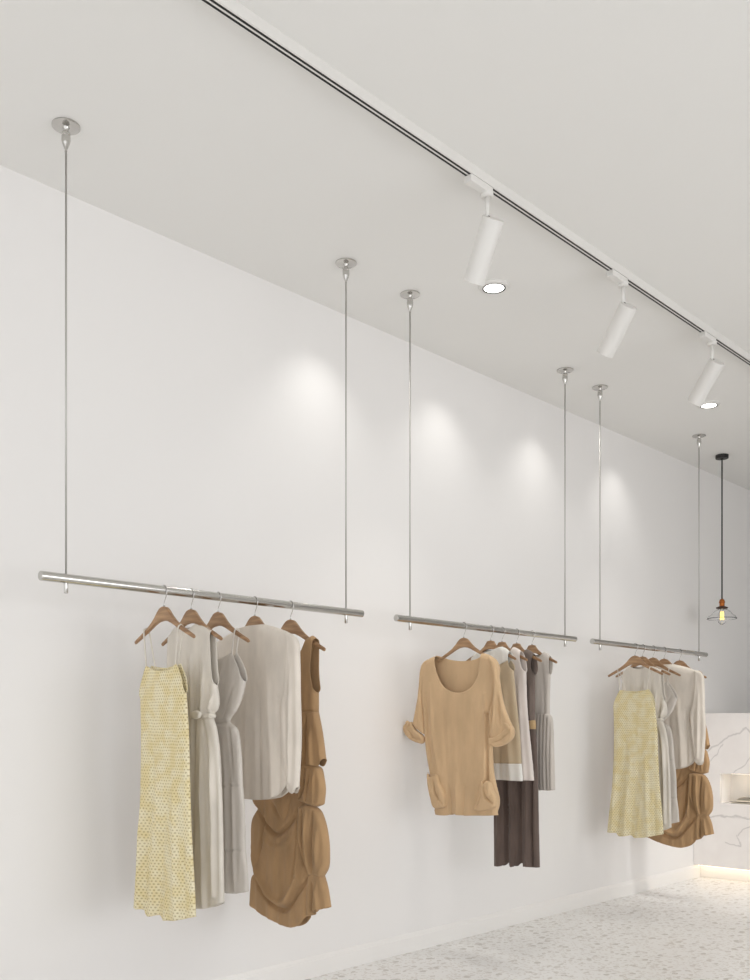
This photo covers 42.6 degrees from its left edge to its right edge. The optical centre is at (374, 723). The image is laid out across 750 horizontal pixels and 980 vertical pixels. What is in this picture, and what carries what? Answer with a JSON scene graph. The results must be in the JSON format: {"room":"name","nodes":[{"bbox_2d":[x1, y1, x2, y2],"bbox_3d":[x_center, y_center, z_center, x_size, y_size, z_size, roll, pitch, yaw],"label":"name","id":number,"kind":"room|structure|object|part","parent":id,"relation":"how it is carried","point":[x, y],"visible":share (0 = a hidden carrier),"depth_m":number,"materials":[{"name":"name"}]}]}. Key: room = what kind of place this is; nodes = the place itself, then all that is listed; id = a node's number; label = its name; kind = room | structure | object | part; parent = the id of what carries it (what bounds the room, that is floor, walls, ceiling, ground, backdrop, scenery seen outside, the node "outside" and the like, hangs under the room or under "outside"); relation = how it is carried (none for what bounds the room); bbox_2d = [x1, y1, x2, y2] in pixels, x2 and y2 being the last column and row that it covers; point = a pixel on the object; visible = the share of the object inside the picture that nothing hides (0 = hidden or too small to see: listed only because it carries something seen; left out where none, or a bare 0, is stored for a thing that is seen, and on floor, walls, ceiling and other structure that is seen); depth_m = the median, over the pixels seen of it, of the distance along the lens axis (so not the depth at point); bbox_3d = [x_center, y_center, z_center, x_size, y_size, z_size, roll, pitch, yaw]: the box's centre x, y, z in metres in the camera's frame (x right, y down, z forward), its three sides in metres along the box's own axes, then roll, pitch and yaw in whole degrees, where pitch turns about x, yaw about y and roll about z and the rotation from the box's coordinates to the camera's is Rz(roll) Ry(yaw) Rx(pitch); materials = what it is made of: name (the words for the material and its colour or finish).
{"room":"clothing store","nodes":[
{"label":"clothing store","id":0,"kind":"room"},
{"bbox_2d":[0,165,749,979],"bbox_3d":[0.190,-0.408,5.194,0.100,3.233,13.000,0,0,43],"label":"wall","id":1,"kind":"structure","parent":0,"point":[206,394],"depth_m":4.46,"materials":[{"name":"white paint"}]},
{"bbox_2d":[214,865,699,979],"bbox_3d":[-0.838,1.159,4.027,0.014,0.098,9.893,0,0,43],"label":"baseboard","id":2,"kind":"structure","parent":1,"relation":"attached to","point":[325,963],"depth_m":5.33,"materials":[{"name":"white paint"}]},
{"bbox_2d":[0,0,749,489],"bbox_3d":[2.579,-2.075,2.929,6.686,0.100,13.000,0,0,43],"label":"ceiling","id":3,"kind":"structure","parent":0,"point":[626,123],"depth_m":3.46,"materials":[{"name":"white paint"}]},
{"bbox_2d":[38,117,363,622],"bbox_3d":[-0.584,-1.234,3.744,0.093,1.583,1.528,0,0,43],"label":"rail","id":4,"kind":"object","parent":3,"relation":"hanging from","point":[67,127],"visible":1,"depth_m":3.52,"materials":[{"name":"silver metal"}]},
{"bbox_3d":[-1.045,-2.012,3.258,0.093,0.026,0.093,0,0,43],"label":"ceiling plate","id":5,"kind":"part","parent":4,"relation":"part of","materials":[{"name":"silver metal"}]},
{"bbox_2d":[135,585,195,643],"bbox_3d":[-0.776,-0.408,3.542,0.384,0.208,0.018,0,0,43],"label":"hanger","id":6,"kind":"object","parent":4,"relation":"hanging from","point":[164,613],"visible":0.96,"depth_m":3.53,"materials":[{"name":"brown wood"}]},
{"bbox_2d":[134,624,195,920],"bbox_3d":[-0.780,0.179,3.539,0.393,1.084,0.048,0,0,43],"label":"dress","id":7,"kind":"object","parent":6,"relation":"hanging from","point":[164,878],"visible":1,"depth_m":3.52,"materials":[{"name":"yellow fabric"}]},
{"bbox_2d":[161,588,222,645],"bbox_3d":[-0.693,-0.408,3.629,0.384,0.208,0.018,0,0,43],"label":"hanger","id":8,"kind":"object","parent":4,"relation":"hanging from","point":[191,616],"visible":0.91,"depth_m":3.61,"materials":[{"name":"brown wood"}]},
{"bbox_2d":[166,624,224,908],"bbox_3d":[-0.686,0.165,3.602,0.350,1.080,0.075,0,0,42],"label":"dress","id":9,"kind":"object","parent":8,"relation":"hanging from","point":[198,655],"visible":0.61,"depth_m":3.54,"materials":[{"name":"beige fabric"}]},
{"bbox_3d":[-0.584,-0.492,3.744,0.033,0.033,1.528,0,0,43],"label":"rod","id":10,"kind":"part","parent":4,"relation":"part of","materials":[{"name":"silver metal"}]},
{"bbox_2d":[207,591,249,642],"bbox_3d":[-0.607,-0.408,3.721,0.384,0.208,0.018,0,0,43],"label":"hanger","id":11,"kind":"object","parent":4,"relation":"hanging from","point":[218,618],"visible":0.74,"depth_m":3.70,"materials":[{"name":"brown wood"}]},
{"bbox_2d":[214,628,248,893],"bbox_3d":[-0.612,0.136,3.720,0.372,1.058,0.051,0,0,43],"label":"dress","id":12,"kind":"object","parent":11,"relation":"hanging from","point":[231,669],"visible":0.47,"depth_m":3.64,"materials":[{"name":"grey fabric"}]},
{"bbox_2d":[245,596,263,625],"bbox_3d":[-0.481,-0.408,3.853,0.384,0.208,0.018,0,0,43],"label":"hanger","id":13,"kind":"object","parent":4,"relation":"hanging from","point":[254,620],"visible":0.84,"depth_m":3.84,"materials":[{"name":"brown wood"}]},
{"bbox_2d":[216,624,301,799],"bbox_3d":[-0.482,-0.048,3.855,0.065,0.698,0.602,0,0,-43],"label":"sleeveless top","id":14,"kind":"object","parent":13,"relation":"hanging from","point":[268,717],"visible":0.62,"depth_m":3.76,"materials":[{"name":"grey fabric"}]},
{"bbox_2d":[281,600,325,650],"bbox_3d":[-0.351,-0.402,3.991,0.422,0.221,0.018,0,0,43],"label":"hanger","id":15,"kind":"object","parent":4,"relation":"hanging from","point":[291,626],"visible":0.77,"depth_m":3.96,"materials":[{"name":"brown wood"}]},
{"bbox_2d":[249,636,330,927],"bbox_3d":[-0.359,0.219,3.990,0.102,1.239,0.502,0,0,-40],"label":"dress","id":16,"kind":"object","parent":15,"relation":"hanging from","point":[290,842],"visible":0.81,"depth_m":3.91,"materials":[{"name":"brown fabric"}]},
{"bbox_3d":[-0.127,-2.012,4.226,0.093,0.026,0.093,0,0,43],"label":"ceiling plate","id":17,"kind":"part","parent":4,"relation":"part of","materials":[{"name":"silver metal"}]},
{"bbox_2d":[199,0,749,365],"bbox_3d":[0.844,-2.007,4.023,0.036,0.036,10.000,0,0,43],"label":"track","id":18,"kind":"object","parent":3,"relation":"attached to","point":[233,11],"visible":1,"depth_m":3.32,"materials":[{"name":"white metal"}]},
{"bbox_2d":[464,174,503,285],"bbox_3d":[0.372,-1.824,3.596,0.166,0.329,0.198,0,0,-25],"label":"track spotlight","id":19,"kind":"object","parent":18,"relation":"hanging from","point":[490,228],"visible":1,"depth_m":3.56,"materials":[{"name":"white metal"}]},
{"bbox_3d":[0.415,-1.915,3.570,0.017,0.088,0.017,0,0,43],"label":"swivel stem","id":20,"kind":"part","parent":19,"relation":"part of","materials":[{"name":"white metal"}]},
{"bbox_2d":[597,269,636,357],"bbox_3d":[1.056,-1.830,4.336,0.168,0.317,0.215,0,0,-27],"label":"track spotlight","id":21,"kind":"object","parent":18,"relation":"hanging from","point":[625,312],"visible":1,"depth_m":4.30,"materials":[{"name":"white metal"}]},
{"bbox_3d":[1.107,-1.915,4.300,0.017,0.088,0.017,0,0,43],"label":"swivel stem","id":22,"kind":"part","parent":21,"relation":"part of","materials":[{"name":"white metal"}]},
{"bbox_2d":[688,331,724,405],"bbox_3d":[1.687,-1.829,4.999,0.168,0.319,0.212,0,0,-27],"label":"track spotlight","id":23,"kind":"object","parent":18,"relation":"hanging from","point":[712,370],"visible":1,"depth_m":4.97,"materials":[{"name":"white metal"}]},
{"bbox_3d":[1.737,-1.915,4.965,0.017,0.088,0.017,0,0,43],"label":"swivel stem","id":24,"kind":"part","parent":23,"relation":"part of","materials":[{"name":"white metal"}]},
{"bbox_2d":[394,290,576,646],"bbox_3d":[0.628,-1.234,5.023,0.093,1.583,1.544,0,0,43],"label":"rail","id":25,"kind":"object","parent":3,"relation":"hanging from","point":[409,295],"visible":1,"depth_m":4.81,"materials":[{"name":"silver metal"}]},
{"bbox_3d":[0.165,-2.012,4.534,0.093,0.026,0.093,0,0,43],"label":"ceiling plate","id":26,"kind":"part","parent":25,"relation":"part of","materials":[{"name":"silver metal"}]},
{"bbox_2d":[437,622,484,661],"bbox_3d":[0.445,-0.414,4.830,0.346,0.195,0.018,0,0,43],"label":"hanger","id":27,"kind":"object","parent":25,"relation":"hanging from","point":[463,642],"visible":0.94,"depth_m":4.82,"materials":[{"name":"brown wood"}]},
{"bbox_2d":[403,653,514,815],"bbox_3d":[0.416,0.057,4.842,0.086,0.816,0.708,0,0,-44],"label":"blouse","id":28,"kind":"object","parent":27,"relation":"hanging from","point":[461,714],"visible":1,"depth_m":4.82,"materials":[{"name":"beige fabric"}]},
{"bbox_3d":[0.628,-0.492,5.023,0.033,0.033,1.544,0,0,43],"label":"rod","id":29,"kind":"part","parent":25,"relation":"part of","materials":[{"name":"silver metal"}]},
{"bbox_2d":[466,625,516,660],"bbox_3d":[0.599,-0.418,4.992,0.323,0.188,0.018,0,0,43],"label":"hanger","id":30,"kind":"object","parent":25,"relation":"hanging from","point":[490,644],"visible":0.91,"depth_m":4.98,"materials":[{"name":"brown wood"}]},
{"bbox_2d":[471,647,522,780],"bbox_3d":[0.604,-0.052,4.986,0.386,0.690,0.049,0,0,43],"label":"tunic","id":31,"kind":"object","parent":30,"relation":"hanging from","point":[507,758],"visible":0.3,"depth_m":4.90,"materials":[{"name":"beige fabric"}]},
{"bbox_2d":[497,627,527,660],"bbox_3d":[0.668,-0.418,5.065,0.323,0.188,0.018,0,0,43],"label":"hanger","id":32,"kind":"object","parent":25,"relation":"hanging from","point":[500,644],"visible":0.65,"depth_m":5.05,"materials":[{"name":"brown wood"}]},
{"bbox_2d":[510,647,533,780],"bbox_3d":[0.687,-0.055,5.043,0.343,0.690,0.051,0,0,43],"label":"tunic","id":33,"kind":"object","parent":32,"relation":"hanging from","point":[520,670],"visible":0.23,"depth_m":4.96,"materials":[{"name":"grey fabric"}]},
{"bbox_2d":[510,628,541,661],"bbox_3d":[0.759,-0.418,5.161,0.323,0.188,0.018,0,0,43],"label":"hanger","id":34,"kind":"object","parent":25,"relation":"hanging from","point":[517,645],"visible":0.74,"depth_m":5.14,"materials":[{"name":"brown wood"}]},
{"bbox_2d":[494,649,539,867],"bbox_3d":[0.756,0.188,5.159,0.292,1.172,0.063,0,0,45],"label":"dress","id":35,"kind":"object","parent":34,"relation":"hanging from","point":[516,824],"visible":0.47,"depth_m":5.11,"materials":[{"name":"fabric"}]},
{"bbox_2d":[527,630,556,662],"bbox_3d":[0.859,-0.418,5.266,0.323,0.188,0.018,0,0,43],"label":"hanger","id":36,"kind":"object","parent":25,"relation":"hanging from","point":[533,648],"visible":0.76,"depth_m":5.25,"materials":[{"name":"brown wood"}]},
{"bbox_2d":[535,652,554,790],"bbox_3d":[0.870,-0.016,5.254,0.264,0.761,0.049,0,0,43],"label":"dress","id":37,"kind":"object","parent":36,"relation":"hanging from","point":[544,720],"visible":0.38,"depth_m":5.19,"materials":[{"name":"grey fabric"}]},
{"bbox_3d":[1.086,-2.012,5.506,0.093,0.026,0.093,0,0,43],"label":"ceiling plate","id":38,"kind":"part","parent":25,"relation":"part of","materials":[{"name":"silver metal"}]},
{"bbox_2d":[478,279,509,294],"bbox_3d":[0.550,-2.018,4.452,0.144,0.013,0.144,0,0,43],"label":"recessed light","id":39,"kind":"object","parent":3,"relation":"in","point":[492,286],"visible":0.98,"depth_m":4.44,"materials":[{"name":"white metal"}]},
{"bbox_2d":[590,384,707,660],"bbox_3d":[1.820,-1.234,6.280,0.093,1.583,1.544,0,0,43],"label":"rail","id":40,"kind":"object","parent":3,"relation":"hanging from","point":[599,388],"visible":1,"depth_m":6.07,"materials":[{"name":"silver metal"}]},
{"bbox_3d":[1.352,-2.012,5.786,0.093,0.026,0.093,0,0,43],"label":"ceiling plate","id":41,"kind":"part","parent":40,"relation":"part of","materials":[{"name":"silver metal"}]},
{"bbox_2d":[608,643,662,676],"bbox_3d":[1.646,-0.408,6.096,0.384,0.208,0.018,0,0,43],"label":"hanger","id":42,"kind":"object","parent":40,"relation":"hanging from","point":[634,659],"visible":0.92,"depth_m":6.09,"materials":[{"name":"brown wood"}]},
{"bbox_2d":[607,666,663,837],"bbox_3d":[1.642,0.179,6.094,0.393,1.084,0.048,0,0,43],"label":"dress","id":43,"kind":"object","parent":42,"relation":"hanging from","point":[635,810],"visible":1,"depth_m":6.08,"materials":[{"name":"yellow fabric"}]},
{"bbox_2d":[616,644,670,676],"bbox_3d":[1.713,-0.408,6.167,0.384,0.208,0.018,0,0,43],"label":"hanger","id":44,"kind":"object","parent":40,"relation":"hanging from","point":[646,660],"visible":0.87,"depth_m":6.14,"materials":[{"name":"brown wood"}]},
{"bbox_2d":[622,666,671,829],"bbox_3d":[1.720,0.165,6.141,0.350,1.080,0.075,0,0,42],"label":"dress","id":45,"kind":"object","parent":44,"relation":"hanging from","point":[634,679],"visible":0.4,"depth_m":6.07,"materials":[{"name":"beige fabric"}]},
{"bbox_3d":[1.820,-0.492,6.280,0.033,0.033,1.544,0,0,43],"label":"rod","id":46,"kind":"part","parent":40,"relation":"part of","materials":[{"name":"silver metal"}]},
{"bbox_2d":[642,645,680,675],"bbox_3d":[1.810,-0.408,6.269,0.384,0.208,0.018,0,0,43],"label":"hanger","id":47,"kind":"object","parent":40,"relation":"hanging from","point":[655,661],"visible":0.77,"depth_m":6.23,"materials":[{"name":"brown wood"}]},
{"bbox_2d":[663,668,678,823],"bbox_3d":[1.804,0.136,6.268,0.372,1.058,0.051,0,0,43],"label":"dress","id":48,"kind":"object","parent":47,"relation":"hanging from","point":[671,696],"visible":0.14,"depth_m":6.17,"materials":[{"name":"grey fabric"}]},
{"bbox_2d":[660,647,671,664],"bbox_3d":[1.915,-0.408,6.380,0.384,0.208,0.018,0,0,43],"label":"hanger","id":49,"kind":"object","parent":40,"relation":"hanging from","point":[663,661],"visible":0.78,"depth_m":6.37,"materials":[{"name":"brown wood"}]},
{"bbox_2d":[657,664,705,768],"bbox_3d":[1.914,-0.048,6.382,0.065,0.698,0.602,0,0,-43],"label":"knit sweater","id":50,"kind":"object","parent":49,"relation":"hanging from","point":[689,709],"visible":0.48,"depth_m":6.25,"materials":[{"name":"grey fabric"}]},
{"bbox_2d":[674,649,706,677],"bbox_3d":[2.069,-0.408,6.542,0.384,0.208,0.018,0,0,43],"label":"hanger","id":51,"kind":"object","parent":40,"relation":"hanging from","point":[679,662],"visible":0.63,"depth_m":6.52,"materials":[{"name":"brown wood"}]},
{"bbox_2d":[648,671,713,847],"bbox_3d":[2.060,0.219,6.541,0.102,1.239,0.502,0,0,-40],"label":"dress","id":52,"kind":"object","parent":51,"relation":"hanging from","point":[694,790],"visible":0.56,"depth_m":6.46,"materials":[{"name":"brown fabric"}]},
{"bbox_3d":[2.274,-2.012,6.759,0.093,0.026,0.093,0,0,43],"label":"ceiling plate","id":53,"kind":"part","parent":40,"relation":"part of","materials":[{"name":"silver metal"}]},
{"bbox_2d":[697,400,720,408],"bbox_3d":[2.114,-2.018,6.094,0.144,0.013,0.144,0,0,43],"label":"recessed light","id":54,"kind":"object","parent":3,"relation":"in","point":[709,404],"visible":0.9,"depth_m":6.07,"materials":[{"name":"white metal"}]},
{"bbox_2d":[707,453,736,624],"bbox_3d":[2.612,-1.386,7.249,0.218,1.278,0.218,0,0,43],"label":"pendant lamp","id":55,"kind":"object","parent":3,"relation":"hanging from","point":[722,613],"visible":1,"depth_m":7.24,"materials":[{"name":"clear glass"}]},
{"bbox_2d":[719,599,724,605],"bbox_3d":[2.612,-0.912,7.249,0.048,0.058,0.048,0,0,43],"label":"socket","id":56,"kind":"object","parent":55,"relation":"attached to","point":[721,602],"depth_m":7.23,"materials":[{"name":"orange metal"}]},
{"bbox_3d":[2.612,-0.829,7.249,0.218,0.077,0.218,0,0,43],"label":"lamp shade","id":57,"kind":"part","parent":55,"relation":"part of","materials":[{"name":"clear glass"}]},
{"bbox_3d":[2.612,-1.464,7.249,0.010,1.062,0.010,0,0,43],"label":"cord","id":58,"kind":"part","parent":55,"relation":"part of","materials":[{"name":"black metal"}]},
{"bbox_3d":[2.612,-0.807,7.249,0.066,0.120,0.066,0,0,43],"label":"bulb","id":59,"kind":"part","parent":55,"relation":"part of","materials":[{"name":"clear glass"}]},
{"bbox_2d":[305,877,749,979],"bbox_3d":[2.579,1.258,2.929,6.686,0.100,13.000,0,0,43],"label":"floor","id":60,"kind":"structure","parent":0,"point":[698,928],"depth_m":5.23,"materials":[{"name":"stone"}]},
{"bbox_2d":[694,713,749,881],"bbox_3d":[3.578,0.563,6.949,2.398,1.290,0.600,0,0,43],"label":"counter","id":61,"kind":"object","parent":60,"relation":"on","point":[724,854],"depth_m":7.40,"materials":[{"name":"white stone"}]},
{"bbox_2d":[732,801,749,803],"bbox_3d":[2.872,0.603,7.364,0.240,0.008,0.150,0,0,42],"label":"magazine","id":62,"kind":"object","parent":61,"relation":"on","point":[735,801],"visible":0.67,"depth_m":7.35,"materials":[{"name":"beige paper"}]},
{"bbox_2d":[736,799,749,801],"bbox_3d":[2.886,0.586,7.350,0.145,0.016,0.200,0,0,-44],"label":"magazine","id":63,"kind":"object","parent":62,"relation":"on","point":[738,800],"visible":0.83,"depth_m":7.35,"materials":[{"name":"beige paper"}]}
]}

